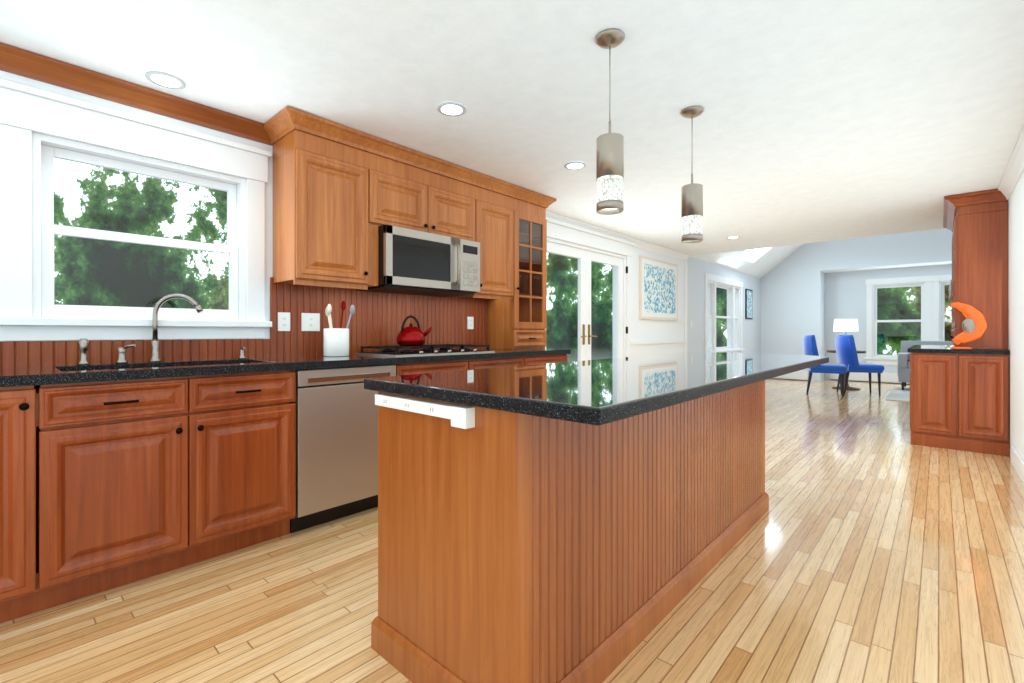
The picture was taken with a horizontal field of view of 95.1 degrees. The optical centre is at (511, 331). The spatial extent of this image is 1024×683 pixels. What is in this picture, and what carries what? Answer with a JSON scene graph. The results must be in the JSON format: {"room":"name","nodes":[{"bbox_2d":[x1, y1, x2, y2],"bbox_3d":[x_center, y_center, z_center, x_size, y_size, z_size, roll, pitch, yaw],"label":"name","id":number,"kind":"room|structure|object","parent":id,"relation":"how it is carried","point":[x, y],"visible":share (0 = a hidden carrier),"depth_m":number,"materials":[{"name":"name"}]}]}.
{"room":"kitchen","nodes":[
{"label":"kitchen","id":0,"kind":"room"},
{"bbox_2d":[0,79,271,340],"bbox_3d":[-1.928,-0.535,2.505,0.175,1.150,1.160,0,0,42],"label":"window","id":1,"kind":"structure","parent":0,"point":[29,309],"depth_m":2.35,"materials":[{"name":"white wood"}]},
{"bbox_2d":[0,70,760,357],"bbox_3d":[1.293,-0.230,6.132,0.200,2.600,14.800,0,0,42],"label":"wall","id":2,"kind":"structure","parent":0,"point":[645,329],"depth_m":6.69,"materials":[{"name":"white paint"}]},
{"bbox_2d":[0,42,272,145],"bbox_3d":[-2.464,-1.210,1.817,0.070,0.095,2.960,0,0,42],"label":"crown molding","id":3,"kind":"structure","parent":2,"relation":"attached to","point":[30,65],"depth_m":2.36,"materials":[{"name":"brown wood"}]},
{"bbox_2d":[0,215,519,385],"bbox_3d":[-1.415,-0.092,2.998,0.018,0.496,4.420,0,0,42],"label":"backsplash","id":4,"kind":"structure","parent":2,"relation":"attached to","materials":[{"name":"brown wood"}]},
{"bbox_2d":[270,126,383,289],"bbox_3d":[-1.181,-0.737,3.007,0.352,0.865,0.547,0,0,42],"label":"upper cabinet","id":5,"kind":"object","parent":2,"relation":"attached to","point":[328,196],"depth_m":2.85,"materials":[{"name":"brown wood"}]},
{"bbox_2d":[384,154,479,237],"bbox_3d":[-0.731,-0.938,3.500,0.352,0.465,0.947,0,0,42],"label":"upper cabinet","id":6,"kind":"object","parent":2,"relation":"attached to","point":[415,196],"depth_m":3.40,"materials":[{"name":"brown wood"}]},
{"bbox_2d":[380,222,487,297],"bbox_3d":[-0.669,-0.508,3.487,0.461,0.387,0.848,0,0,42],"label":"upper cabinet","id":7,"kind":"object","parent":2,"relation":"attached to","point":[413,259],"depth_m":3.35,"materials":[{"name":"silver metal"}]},
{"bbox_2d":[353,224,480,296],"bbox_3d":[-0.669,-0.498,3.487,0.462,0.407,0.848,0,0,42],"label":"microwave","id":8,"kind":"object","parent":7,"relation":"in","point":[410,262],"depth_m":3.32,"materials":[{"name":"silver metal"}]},
{"bbox_2d":[452,186,515,301],"bbox_3d":[-0.259,-0.737,4.017,0.352,0.865,0.453,0,0,42],"label":"upper cabinet","id":9,"kind":"object","parent":2,"relation":"attached to","point":[497,211],"depth_m":3.94,"materials":[{"name":"brown wood"}]},
{"bbox_2d":[543,217,634,360],"bbox_3d":[0.872,-0.065,5.582,0.200,2.270,2.120,0,0,42],"label":"french door","id":10,"kind":"structure","parent":2,"relation":"in","point":[609,247],"depth_m":5.62,"materials":[{"name":"white wood"}]},
{"bbox_2d":[546,211,689,260],"bbox_3d":[1.494,-1.210,6.152,0.070,0.095,4.100,0,0,42],"label":"crown molding","id":11,"kind":"structure","parent":2,"relation":"attached to","point":[641,244],"depth_m":6.20,"materials":[{"name":"white wood"}]},
{"bbox_2d":[639,255,677,320],"bbox_3d":[2.189,-0.620,6.939,0.034,0.880,1.240,0,0,42],"label":"picture","id":12,"kind":"object","parent":2,"relation":"attached to","point":[658,289],"visible":1,"depth_m":6.85,"materials":[{"name":"beige"}]},
{"bbox_2d":[630,259,686,356],"bbox_3d":[3.704,-0.095,8.602,0.030,2.330,6.300,0,0,42],"label":"wall trim","id":13,"kind":"structure","parent":2,"relation":"attached to","point":[652,347],"depth_m":7.08,"materials":[{"name":"white wood"}]},
{"bbox_2d":[704,273,744,352],"bbox_3d":[4.107,-0.280,9.114,0.175,1.540,2.160,0,0,42],"label":"window","id":14,"kind":"structure","parent":2,"relation":"in","point":[734,315],"depth_m":9.26,"materials":[{"name":"white wood"}]},
{"bbox_2d":[745,289,752,318],"bbox_3d":[5.170,-0.605,10.209,0.027,0.650,0.450,0,0,42],"label":"picture","id":15,"kind":"object","parent":2,"relation":"attached to","point":[748,303],"visible":1,"depth_m":10.14,"materials":[{"name":"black paper"}]},
{"bbox_2d":[0,378,1023,682],"bbox_3d":[3.354,1.100,4.385,6.000,0.060,15.000,0,0,42],"label":"floor","id":16,"kind":"structure","parent":0,"point":[872,546],"depth_m":1.89,"materials":[{"name":"brown wood"}]},
{"bbox_2d":[244,366,399,537],"bbox_3d":[-1.149,0.634,2.845,0.618,0.873,0.631,0,0,42],"label":"base cabinet","id":17,"kind":"object","parent":16,"relation":"on","point":[312,461],"depth_m":2.50,"materials":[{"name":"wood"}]},
{"bbox_2d":[48,370,279,437],"bbox_3d":[-1.650,0.294,2.279,0.420,0.222,0.830,0,0,42],"label":"drawers","id":18,"kind":"object","parent":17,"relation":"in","point":[81,407],"depth_m":1.99,"materials":[{"name":"brown wood"}]},
{"bbox_2d":[0,350,570,389],"bbox_3d":[-1.191,0.175,2.787,0.635,0.039,4.410,0,0,42],"label":"countertop","id":19,"kind":"structure","parent":17,"relation":"on","point":[183,367],"depth_m":2.32,"materials":[{"name":"black stone"}]},
{"bbox_2d":[76,294,203,365],"bbox_3d":[-1.852,-0.022,2.356,0.152,0.356,0.486,0,0,42],"label":"faucet","id":20,"kind":"object","parent":19,"relation":"on","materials":[{"name":"silver metal"}]},
{"bbox_2d":[323,301,354,356],"bbox_3d":[-1.135,-0.026,3.027,0.192,0.363,0.167,0,0,42],"label":"utensil crock","id":21,"kind":"object","parent":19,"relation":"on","point":[335,342],"visible":1,"depth_m":2.96,"materials":[{"name":"white ceramic"}]},
{"bbox_2d":[397,315,431,345],"bbox_3d":[-0.722,-0.012,3.421,0.206,0.219,0.245,0,0,42],"label":"kettle","id":22,"kind":"object","parent":19,"relation":"on","point":[410,335],"visible":1,"depth_m":3.34,"materials":[{"name":"red metal"}]},
{"bbox_2d":[354,344,494,357],"bbox_3d":[-0.608,0.128,3.399,0.499,0.057,0.880,0,0,42],"label":"cooktop","id":23,"kind":"object","parent":19,"relation":"in","point":[445,349],"depth_m":3.21,"materials":[{"name":"silver metal"}]},
{"bbox_2d":[484,326,547,349],"bbox_3d":[0.056,0.068,4.349,0.336,0.175,0.454,0,0,42],"label":"drawer","id":24,"kind":"object","parent":19,"relation":"on","point":[513,338],"depth_m":4.20,"materials":[{"name":"brown wood"}]},
{"bbox_2d":[254,360,395,533],"bbox_3d":[-1.133,0.633,2.853,0.620,0.873,0.597,0,0,42],"label":"dishwasher","id":25,"kind":"object","parent":17,"relation":"in","point":[336,418],"depth_m":2.58,"materials":[{"name":"silver metal"}]},
{"bbox_2d":[396,358,527,375],"bbox_3d":[-0.529,0.663,3.521,0.622,0.815,1.196,0,0,42],"label":"base cabinet","id":26,"kind":"object","parent":16,"relation":"on","point":[409,368],"depth_m":3.19,"materials":[{"name":"brown wood"}]},
{"bbox_2d":[492,358,567,364],"bbox_3d":[0.076,0.663,4.184,0.622,0.815,0.599,0,0,42],"label":"base cabinet","id":27,"kind":"object","parent":16,"relation":"on","point":[531,361],"depth_m":3.85,"materials":[{"name":"brown wood"}]},
{"bbox_2d":[364,380,768,682],"bbox_3d":[0.529,0.633,2.196,0.663,0.875,2.295,0,0,42],"label":"kitchen island","id":28,"kind":"object","parent":16,"relation":"on","point":[590,521],"depth_m":1.42,"materials":[{"name":"brown wood"}]},
{"bbox_2d":[364,352,828,427],"bbox_3d":[0.832,0.175,2.362,0.925,0.038,2.950,0,0,42],"label":"island countertop","id":29,"kind":"structure","parent":28,"relation":"on","point":[590,393],"depth_m":1.49,"materials":[{"name":"black stone"}]},
{"bbox_2d":[803,335,846,396],"bbox_3d":[5.328,0.561,7.992,0.611,1.021,0.595,0,0,32],"label":"chair","id":30,"kind":"object","parent":16,"relation":"on","point":[809,345],"visible":0.73,"depth_m":7.83,"materials":[{"name":"blue fabric"}]},
{"bbox_2d":[826,350,865,389],"bbox_3d":[6.289,0.710,8.815,0.610,0.720,0.610,0,0,42],"label":"dining table","id":31,"kind":"object","parent":16,"relation":"on","point":[848,386],"visible":0.42,"depth_m":8.76,"materials":[{"name":"brown wood"}]},
{"bbox_2d":[833,319,858,334],"bbox_3d":[6.289,0.054,8.815,0.390,0.590,0.390,0,0,42],"label":"table lamp","id":32,"kind":"object","parent":31,"relation":"on","point":[845,325],"visible":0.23,"depth_m":8.67,"materials":[{"name":"white fabric"}]},
{"bbox_2d":[835,335,884,395],"bbox_3d":[5.997,0.561,8.128,0.610,1.021,0.594,0,0,21],"label":"chair","id":33,"kind":"object","parent":16,"relation":"on","point":[846,351],"visible":0.98,"depth_m":7.95,"materials":[{"name":"blue"}]},
{"bbox_2d":[885,387,909,401],"bbox_3d":[7.409,1.064,7.454,2.150,0.012,2.200,0,0,42],"label":"rug","id":34,"kind":"object","parent":16,"relation":"on","point":[897,394],"visible":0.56,"depth_m":7.80,"materials":[{"name":"white fabric"}]},
{"bbox_2d":[897,341,952,389],"bbox_3d":[7.617,0.614,8.550,0.860,0.888,0.840,0,0,42],"label":"armchair","id":35,"kind":"object","parent":34,"relation":"on","point":[903,368],"visible":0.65,"depth_m":8.53,"materials":[{"name":"grey fabric"}]},
{"bbox_2d":[907,189,1009,456],"bbox_3d":[4.589,-0.093,4.872,0.685,2.326,1.694,0,0,42],"label":"hutch","id":36,"kind":"object","parent":16,"relation":"on","point":[959,399],"visible":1,"depth_m":4.23,"materials":[{"name":"brown wood"}]},
{"bbox_2d":[907,344,1009,354],"bbox_3d":[4.571,0.175,4.842,0.671,0.038,1.625,0,0,42],"label":"countertop","id":37,"kind":"structure","parent":36,"relation":"on","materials":[{"name":"black stone"}]},
{"bbox_2d":[950,302,986,348],"bbox_3d":[4.130,-0.059,4.237,0.245,0.428,0.066,0,0,42],"label":"sculpture","id":38,"kind":"object","parent":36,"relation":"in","point":[974,325],"visible":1,"depth_m":4.22,"materials":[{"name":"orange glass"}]},
{"bbox_2d":[0,0,1023,255],"bbox_3d":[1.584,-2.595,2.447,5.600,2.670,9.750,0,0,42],"label":"ceiling","id":39,"kind":"structure","parent":0,"point":[822,120],"depth_m":2.39,"materials":[{"name":"paint"}]},
{"bbox_2d":[145,71,185,88],"bbox_3d":[-1.727,-1.253,2.335,0.164,0.008,0.164,0,0,42],"label":"recessed light","id":40,"kind":"object","parent":39,"relation":"in","point":[163,79],"visible":1,"depth_m":2.33,"materials":[{"name":"grey"}]},
{"bbox_2d":[437,102,465,115],"bbox_3d":[-0.339,-1.253,2.639,0.164,0.008,0.164,0,0,42],"label":"recessed light","id":41,"kind":"object","parent":39,"relation":"in","point":[452,109],"visible":1,"depth_m":2.63,"materials":[{"name":"grey"}]},
{"bbox_2d":[564,162,585,169],"bbox_3d":[0.477,-1.253,3.533,0.164,0.008,0.164,0,0,42],"label":"recessed light","id":42,"kind":"object","parent":39,"relation":"in","point":[575,165],"visible":0.9,"depth_m":3.52,"materials":[{"name":"grey"}]},
{"bbox_2d":[595,29,624,214],"bbox_3d":[0.419,-0.886,2.001,0.124,0.742,0.124,0,0,42],"label":"pendant light","id":43,"kind":"object","parent":39,"relation":"hanging from","point":[609,162],"visible":1,"depth_m":1.96,"materials":[{"name":"silver metal"}]},
{"bbox_2d":[681,106,703,242],"bbox_3d":[1.026,-0.886,2.666,0.124,0.742,0.124,0,0,42],"label":"pendant light","id":44,"kind":"object","parent":39,"relation":"hanging from","point":[691,204],"visible":0.98,"depth_m":2.62,"materials":[{"name":"silver metal"}]},
{"bbox_2d":[726,236,739,238],"bbox_3d":[2.932,-1.253,6.206,0.164,0.008,0.164,0,0,42],"label":"recessed light","id":45,"kind":"object","parent":39,"relation":"in","point":[732,237],"visible":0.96,"depth_m":6.21,"materials":[{"name":"grey"}]},
{"bbox_2d":[689,244,803,277],"bbox_3d":[6.534,-2.272,7.867,5.600,2.338,5.170,0,0,42],"label":"ceiling","id":46,"kind":"structure","parent":0,"point":[762,263],"depth_m":9.70,"materials":[{"name":"paint"}]},
{"bbox_2d":[742,248,764,257],"bbox_3d":[4.879,-1.788,9.154,0.580,0.513,1.000,0,0,42],"label":"skylight window","id":47,"kind":"structure","parent":46,"relation":"attached to","point":[752,253],"depth_m":9.44,"materials":[{"name":"white glass"}]},
{"bbox_2d":[822,272,824,379],"bbox_3d":[6.877,-0.230,10.512,0.200,2.600,0.400,0,0,42],"label":"wall","id":48,"kind":"structure","parent":0,"point":[823,317],"depth_m":10.45,"materials":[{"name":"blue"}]},
{"bbox_2d":[761,228,952,380],"bbox_3d":[7.805,-1.430,9.259,5.600,5.000,0.200,0,0,42],"label":"wall","id":49,"kind":"structure","parent":0,"point":[791,301],"depth_m":10.23,"materials":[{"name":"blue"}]},
{"bbox_2d":[822,262,951,272],"bbox_3d":[8.285,-1.430,9.362,3.830,0.200,0.600,0,0,42],"label":"ceiling","id":50,"kind":"structure","parent":0,"point":[918,265],"depth_m":9.65,"materials":[{"name":"paint"}]},
{"bbox_2d":[825,264,951,372],"bbox_3d":[8.420,-0.230,9.510,3.830,2.600,0.200,0,0,42],"label":"wall","id":51,"kind":"structure","parent":0,"point":[845,295],"depth_m":10.23,"materials":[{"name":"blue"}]},
{"bbox_2d":[774,370,907,382],"bbox_3d":[7.651,0.950,9.595,4.480,0.200,0.670,0,0,42],"label":"baseboard heater","id":52,"kind":"object","parent":51,"relation":"attached to","point":[857,376],"visible":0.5,"depth_m":10.12,"materials":[{"name":"white metal"}]},
{"bbox_2d":[825,373,909,383],"bbox_3d":[8.346,1.000,9.429,3.430,0.140,0.018,0,0,42],"label":"baseboard","id":53,"kind":"structure","parent":51,"relation":"attached to","point":[827,375],"depth_m":10.43,"materials":[{"name":"white wood"}]},
{"bbox_2d":[864,274,951,364],"bbox_3d":[8.444,-0.220,9.396,2.180,1.820,0.175,0,0,42],"label":"alcove window","id":54,"kind":"structure","parent":51,"relation":"in","point":[933,320],"depth_m":9.58,"materials":[{"name":"white wood"}]},
{"bbox_2d":[1008,171,1023,460],"bbox_3d":[2.345,-0.145,1.752,0.200,2.430,9.750,0,0,42],"label":"wall","id":55,"kind":"structure","parent":0,"point":[1016,302],"depth_m":3.70,"materials":[{"name":"white paint"}]},
{"bbox_2d":[998,126,1023,199],"bbox_3d":[2.262,-1.210,1.862,0.070,0.095,9.400,0,0,42],"label":"crown molding","id":56,"kind":"structure","parent":55,"relation":"attached to","point":[1014,170],"depth_m":3.48,"materials":[{"name":"white"}]},
{"bbox_2d":[1011,445,1023,484],"bbox_3d":[1.607,1.000,1.106,0.018,0.140,7.400,0,0,42],"label":"baseboard","id":57,"kind":"structure","parent":55,"relation":"attached to","point":[1017,462],"depth_m":3.50,"materials":[{"name":"white wood"}]},
{"label":"outside","id":58,"kind":"structure","parent":0,"visible":0},
{"bbox_2d":[54,158,726,361],"bbox_3d":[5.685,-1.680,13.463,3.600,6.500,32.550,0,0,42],"label":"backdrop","id":59,"kind":"structure","parent":58,"point":[159,215],"depth_m":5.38,"materials":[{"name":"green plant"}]},
{"bbox_2d":[877,285,953,354],"bbox_3d":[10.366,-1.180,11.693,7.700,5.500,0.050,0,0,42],"label":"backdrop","id":60,"kind":"structure","parent":58,"point":[890,315],"depth_m":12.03,"materials":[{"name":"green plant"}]}
]}

